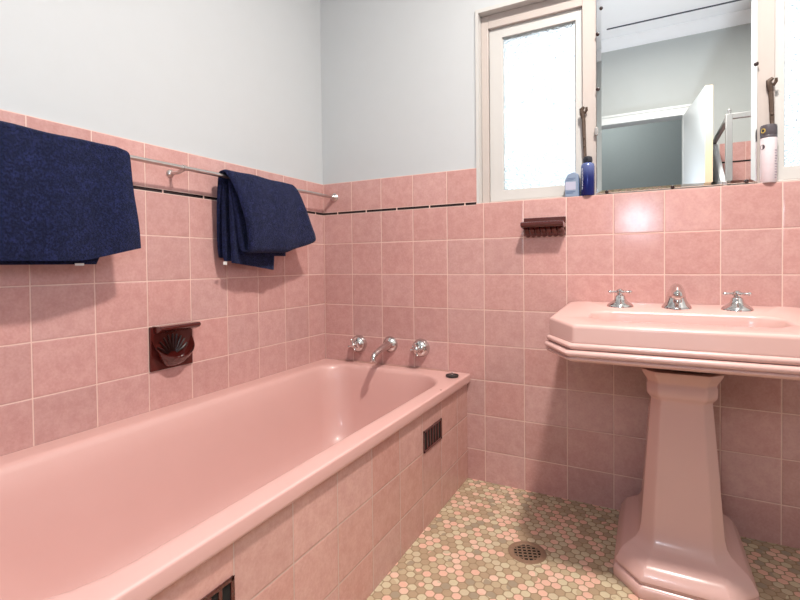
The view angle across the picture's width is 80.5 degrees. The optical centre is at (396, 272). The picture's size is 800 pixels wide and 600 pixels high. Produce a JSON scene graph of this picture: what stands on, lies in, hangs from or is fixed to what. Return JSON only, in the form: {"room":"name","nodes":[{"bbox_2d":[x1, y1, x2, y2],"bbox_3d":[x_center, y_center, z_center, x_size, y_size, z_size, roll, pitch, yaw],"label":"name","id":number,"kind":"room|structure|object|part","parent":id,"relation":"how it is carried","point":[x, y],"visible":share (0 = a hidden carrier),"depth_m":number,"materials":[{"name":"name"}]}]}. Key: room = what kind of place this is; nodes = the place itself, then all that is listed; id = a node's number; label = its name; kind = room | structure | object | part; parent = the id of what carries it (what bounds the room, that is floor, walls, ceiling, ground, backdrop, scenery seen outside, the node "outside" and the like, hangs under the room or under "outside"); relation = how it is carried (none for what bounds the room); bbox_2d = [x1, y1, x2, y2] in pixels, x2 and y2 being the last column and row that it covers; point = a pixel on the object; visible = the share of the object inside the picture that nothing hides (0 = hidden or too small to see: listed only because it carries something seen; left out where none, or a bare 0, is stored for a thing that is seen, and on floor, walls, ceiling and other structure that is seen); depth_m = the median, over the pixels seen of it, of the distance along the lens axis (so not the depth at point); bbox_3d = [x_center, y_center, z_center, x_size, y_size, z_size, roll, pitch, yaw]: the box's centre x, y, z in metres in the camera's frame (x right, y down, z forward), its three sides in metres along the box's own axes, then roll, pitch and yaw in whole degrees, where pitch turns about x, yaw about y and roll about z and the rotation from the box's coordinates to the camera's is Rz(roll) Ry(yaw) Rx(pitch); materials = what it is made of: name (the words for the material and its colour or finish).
{"room":"bathroom","nodes":[
{"label":"bathroom","id":0,"kind":"room"},
{"bbox_2d":[0,0,322,184],"bbox_3d":[-1.287,-0.460,0.692,0.112,2.720,4.100,0,1,28],"label":"wall","id":1,"kind":"structure","parent":0,"point":[238,82],"depth_m":1.61,"materials":[{"name":"white paint"}]},
{"bbox_2d":[0,109,324,455],"bbox_3d":[-0.919,0.243,1.254,0.008,1.287,2.408,0,1,28],"label":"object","id":2,"kind":"structure","parent":1,"relation":"attached to","point":[74,340],"depth_m":1.50,"materials":[{"name":"pink tile"}]},
{"bbox_2d":[149,321,200,371],"bbox_3d":[-0.724,0.243,1.555,0.055,0.144,0.162,0,1,28],"label":"soap dish","id":3,"kind":"object","parent":1,"relation":"attached to","point":[170,345],"visible":1,"depth_m":1.54,"materials":[{"name":"ceramic"}]},
{"bbox_2d":[152,334,194,366],"bbox_3d":[-0.722,0.261,1.552,0.048,0.096,0.149,0,1,28],"label":"shell bowl","id":4,"kind":"object","parent":3,"relation":"on","point":[168,350],"depth_m":1.55,"materials":[{"name":"ceramic"}]},
{"bbox_2d":[130,155,337,201],"bbox_3d":[-0.724,-0.336,1.517,0.088,0.047,1.720,0,1,28],"label":"towel rail","id":5,"kind":"object","parent":1,"relation":"attached to","point":[334,197],"visible":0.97,"depth_m":1.55,"materials":[{"name":"metal"}]},
{"bbox_2d":[0,121,140,265],"bbox_3d":[-0.924,-0.182,1.085,0.124,0.337,0.642,0,1,28],"label":"bath towel","id":6,"kind":"object","parent":5,"relation":"hanging from","point":[65,200],"visible":1,"depth_m":1.17,"materials":[{"name":"blue fabric"}]},
{"bbox_2d":[217,169,315,269],"bbox_3d":[-0.500,-0.190,1.863,0.121,0.362,0.450,0,1,28],"label":"hand towel","id":7,"kind":"object","parent":5,"relation":"hanging from","point":[260,219],"visible":1,"depth_m":1.75,"materials":[{"name":"blue fabric"}]},
{"bbox_2d":[320,0,510,184],"bbox_3d":[0.722,-0.502,1.836,2.358,2.720,0.192,0,1,28],"label":"wall","id":8,"kind":"structure","parent":0,"point":[398,89],"depth_m":2.10,"materials":[{"name":"white paint"}]},
{"bbox_2d":[348,335,366,351],"bbox_3d":[-0.191,0.335,2.187,0.081,0.081,0.065,0,1,28],"label":"tap","id":9,"kind":"object","parent":8,"relation":"attached to","point":[358,342],"visible":1,"depth_m":2.18,"materials":[{"name":"silver metal"}]},
{"bbox_2d":[370,336,397,361],"bbox_3d":[-0.068,0.334,2.065,0.075,0.088,0.166,0,1,28],"label":"spout","id":10,"kind":"object","parent":8,"relation":"attached to","point":[390,344],"visible":1,"depth_m":2.09,"materials":[{"name":"silver metal"}]},
{"bbox_3d":[-0.070,0.343,2.060,0.042,0.072,0.155,0,1,28],"label":"spout","id":11,"kind":"part","parent":10,"relation":"part of","materials":[{"name":"silver metal"}]},
{"bbox_2d":[410,338,429,356],"bbox_3d":[0.092,0.330,2.037,0.081,0.081,0.065,0,1,28],"label":"tap","id":12,"kind":"object","parent":8,"relation":"attached to","point":[420,347],"visible":1,"depth_m":2.03,"materials":[{"name":"silver metal"}]},
{"bbox_3d":[0.082,0.331,2.019,0.060,0.060,0.012,0,1,28],"label":"cross handle","id":13,"kind":"part","parent":12,"relation":"part of","materials":[{"name":"silver metal"}]},
{"bbox_2d":[475,0,545,202],"bbox_3d":[0.955,-0.674,1.633,1.397,0.784,0.074,0,1,28],"label":"trim","id":14,"kind":"structure","parent":8,"relation":"attached to","point":[513,4],"depth_m":1.93,"materials":[{"name":"white paint"}]},
{"bbox_2d":[481,0,598,202],"bbox_3d":[0.562,-0.669,1.877,0.448,0.772,0.103,0,1,28],"label":"window","id":15,"kind":"structure","parent":8,"relation":"in","point":[539,60],"depth_m":1.87,"materials":[{"name":"beige paint"}]},
{"bbox_3d":[0.561,-0.646,1.875,0.290,0.623,0.004,0,1,28],"label":"pane","id":16,"kind":"part","parent":15,"relation":"part of","materials":[{"name":"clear glass"}]},
{"bbox_2d":[520,216,565,236],"bbox_3d":[0.550,-0.172,1.782,0.156,0.075,0.065,0,1,28],"label":"soap tray","id":17,"kind":"object","parent":8,"relation":"attached to","point":[544,226],"visible":1,"depth_m":1.77,"materials":[{"name":"ceramic"}]},
{"bbox_2d":[323,168,799,548],"bbox_3d":[0.701,0.216,1.789,2.350,1.287,0.075,0,1,28],"label":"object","id":18,"kind":"structure","parent":8,"relation":"attached to","point":[409,258],"depth_m":1.79,"materials":[{"name":"pink tile"}]},
{"bbox_2d":[565,172,579,196],"bbox_3d":[0.658,-0.328,1.774,0.051,0.091,0.025,0,1,28],"label":"bottle","id":19,"kind":"object","parent":18,"relation":"on","point":[572,181],"visible":0.88,"depth_m":1.76,"materials":[{"name":"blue plastic"}]},
{"bbox_2d":[581,156,594,195],"bbox_3d":[0.704,-0.355,1.745,0.047,0.146,0.047,0,1,28],"label":"bottle","id":20,"kind":"object","parent":18,"relation":"on","point":[587,168],"visible":0.96,"depth_m":1.73,"materials":[{"name":"blue plastic"}]},
{"bbox_2d":[760,124,777,182],"bbox_3d":[1.174,-0.373,1.493,0.044,0.182,0.044,0,1,28],"label":"can","id":21,"kind":"object","parent":18,"relation":"on","point":[768,132],"visible":0.95,"depth_m":1.48,"materials":[{"name":"white plastic"}]},
{"bbox_2d":[599,182,753,194],"bbox_3d":[0.971,-0.668,1.673,0.465,0.769,0.078,0,1,28],"label":"trim","id":22,"kind":"structure","parent":8,"relation":"attached to","point":[751,182],"depth_m":1.64,"materials":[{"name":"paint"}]},
{"bbox_2d":[595,0,758,193],"bbox_3d":[0.943,-0.678,1.628,0.488,0.786,0.019,0,1,28],"label":"wall mirror","id":23,"kind":"object","parent":8,"relation":"attached to","point":[676,89],"visible":0.99,"depth_m":1.62,"materials":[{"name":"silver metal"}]},
{"bbox_2d":[754,0,799,183],"bbox_3d":[1.372,-0.669,1.446,0.458,0.772,0.103,0,1,28],"label":"window","id":24,"kind":"structure","parent":8,"relation":"in","point":[778,21],"depth_m":1.51,"materials":[{"name":"beige paint"}]},
{"bbox_3d":[1.371,-0.646,1.450,0.348,0.706,0.038,0,1,28],"label":"sash","id":25,"kind":"part","parent":24,"relation":"part of","materials":[{"name":"white paint"}]},
{"bbox_3d":[1.362,-0.647,1.449,0.288,0.623,0.004,0,1,28],"label":"pane","id":26,"kind":"part","parent":24,"relation":"part of","materials":[{"name":"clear glass"}]},
{"bbox_2d":[366,478,799,599],"bbox_3d":[-0.178,0.949,0.136,2.590,0.100,4.100,0,1,28],"label":"floor","id":27,"kind":"structure","parent":0,"point":[462,554],"depth_m":1.45,"materials":[{"name":"tile"}]},
{"bbox_2d":[0,358,469,599],"bbox_3d":[-0.424,0.656,1.381,0.742,0.445,1.720,0,1,28],"label":"bathtub","id":28,"kind":"object","parent":27,"relation":"on","point":[310,481],"visible":1,"depth_m":1.28,"materials":[{"name":"pink ceramic"}]},
{"bbox_2d":[201,575,234,599],"bbox_3d":[-0.333,0.590,0.792,0.004,0.076,0.157,0,1,28],"label":"vent grille","id":29,"kind":"object","parent":28,"relation":"attached to","point":[226,590],"visible":1,"depth_m":0.84,"materials":[{"name":"metal"}]},
{"bbox_3d":[-0.429,0.679,1.384,0.724,0.399,1.720,0,1,28],"label":"tiled panel","id":30,"kind":"part","parent":28,"relation":"part of","materials":[{"name":"pink tile"}]},
{"bbox_2d":[423,418,441,453],"bbox_3d":[0.125,0.569,1.652,0.004,0.076,0.157,0,1,28],"label":"vent grille","id":31,"kind":"object","parent":28,"relation":"attached to","point":[432,434],"visible":1,"depth_m":1.65,"materials":[{"name":"metal"}]},
{"bbox_2d":[446,372,458,377],"bbox_3d":[0.223,0.413,1.906,0.052,0.018,0.052,0,1,28],"label":"plug","id":32,"kind":"object","parent":28,"relation":"on","point":[449,375],"visible":1,"depth_m":1.90,"materials":[{"name":"black rubber"}]},
{"bbox_2d":[508,541,546,563],"bbox_3d":[0.404,0.868,1.465,0.116,0.002,0.116,0,1,28],"label":"floor drain","id":33,"kind":"object","parent":27,"relation":"on","point":[526,552],"visible":1,"depth_m":1.46,"materials":[{"name":"gold metal"}]},
{"bbox_2d":[613,367,759,599],"bbox_3d":[0.834,0.571,1.392,0.344,0.588,0.425,0,1,28],"label":"pedestal","id":34,"kind":"object","parent":27,"relation":"on","point":[675,540],"visible":0.94,"depth_m":1.30,"materials":[{"name":"pink ceramic"}]},
{"bbox_2d":[545,283,799,380],"bbox_3d":[0.818,0.158,1.363,0.710,0.238,0.563,0,1,28],"label":"basin","id":35,"kind":"object","parent":34,"relation":"on","point":[736,337],"visible":1,"depth_m":1.20,"materials":[{"name":"pink ceramic"}]},
{"bbox_2d":[607,289,633,307],"bbox_3d":[0.749,0.086,1.587,0.082,0.062,0.082,0,1,28],"label":"tap","id":36,"kind":"object","parent":35,"relation":"on","point":[619,301],"depth_m":1.57,"materials":[{"name":"silver metal"}]},
{"bbox_2d":[721,290,753,311],"bbox_3d":[1.034,0.086,1.436,0.082,0.062,0.082,0,1,28],"label":"tap","id":37,"kind":"object","parent":35,"relation":"on","point":[736,304],"depth_m":1.42,"materials":[{"name":"silver metal"}]}
]}

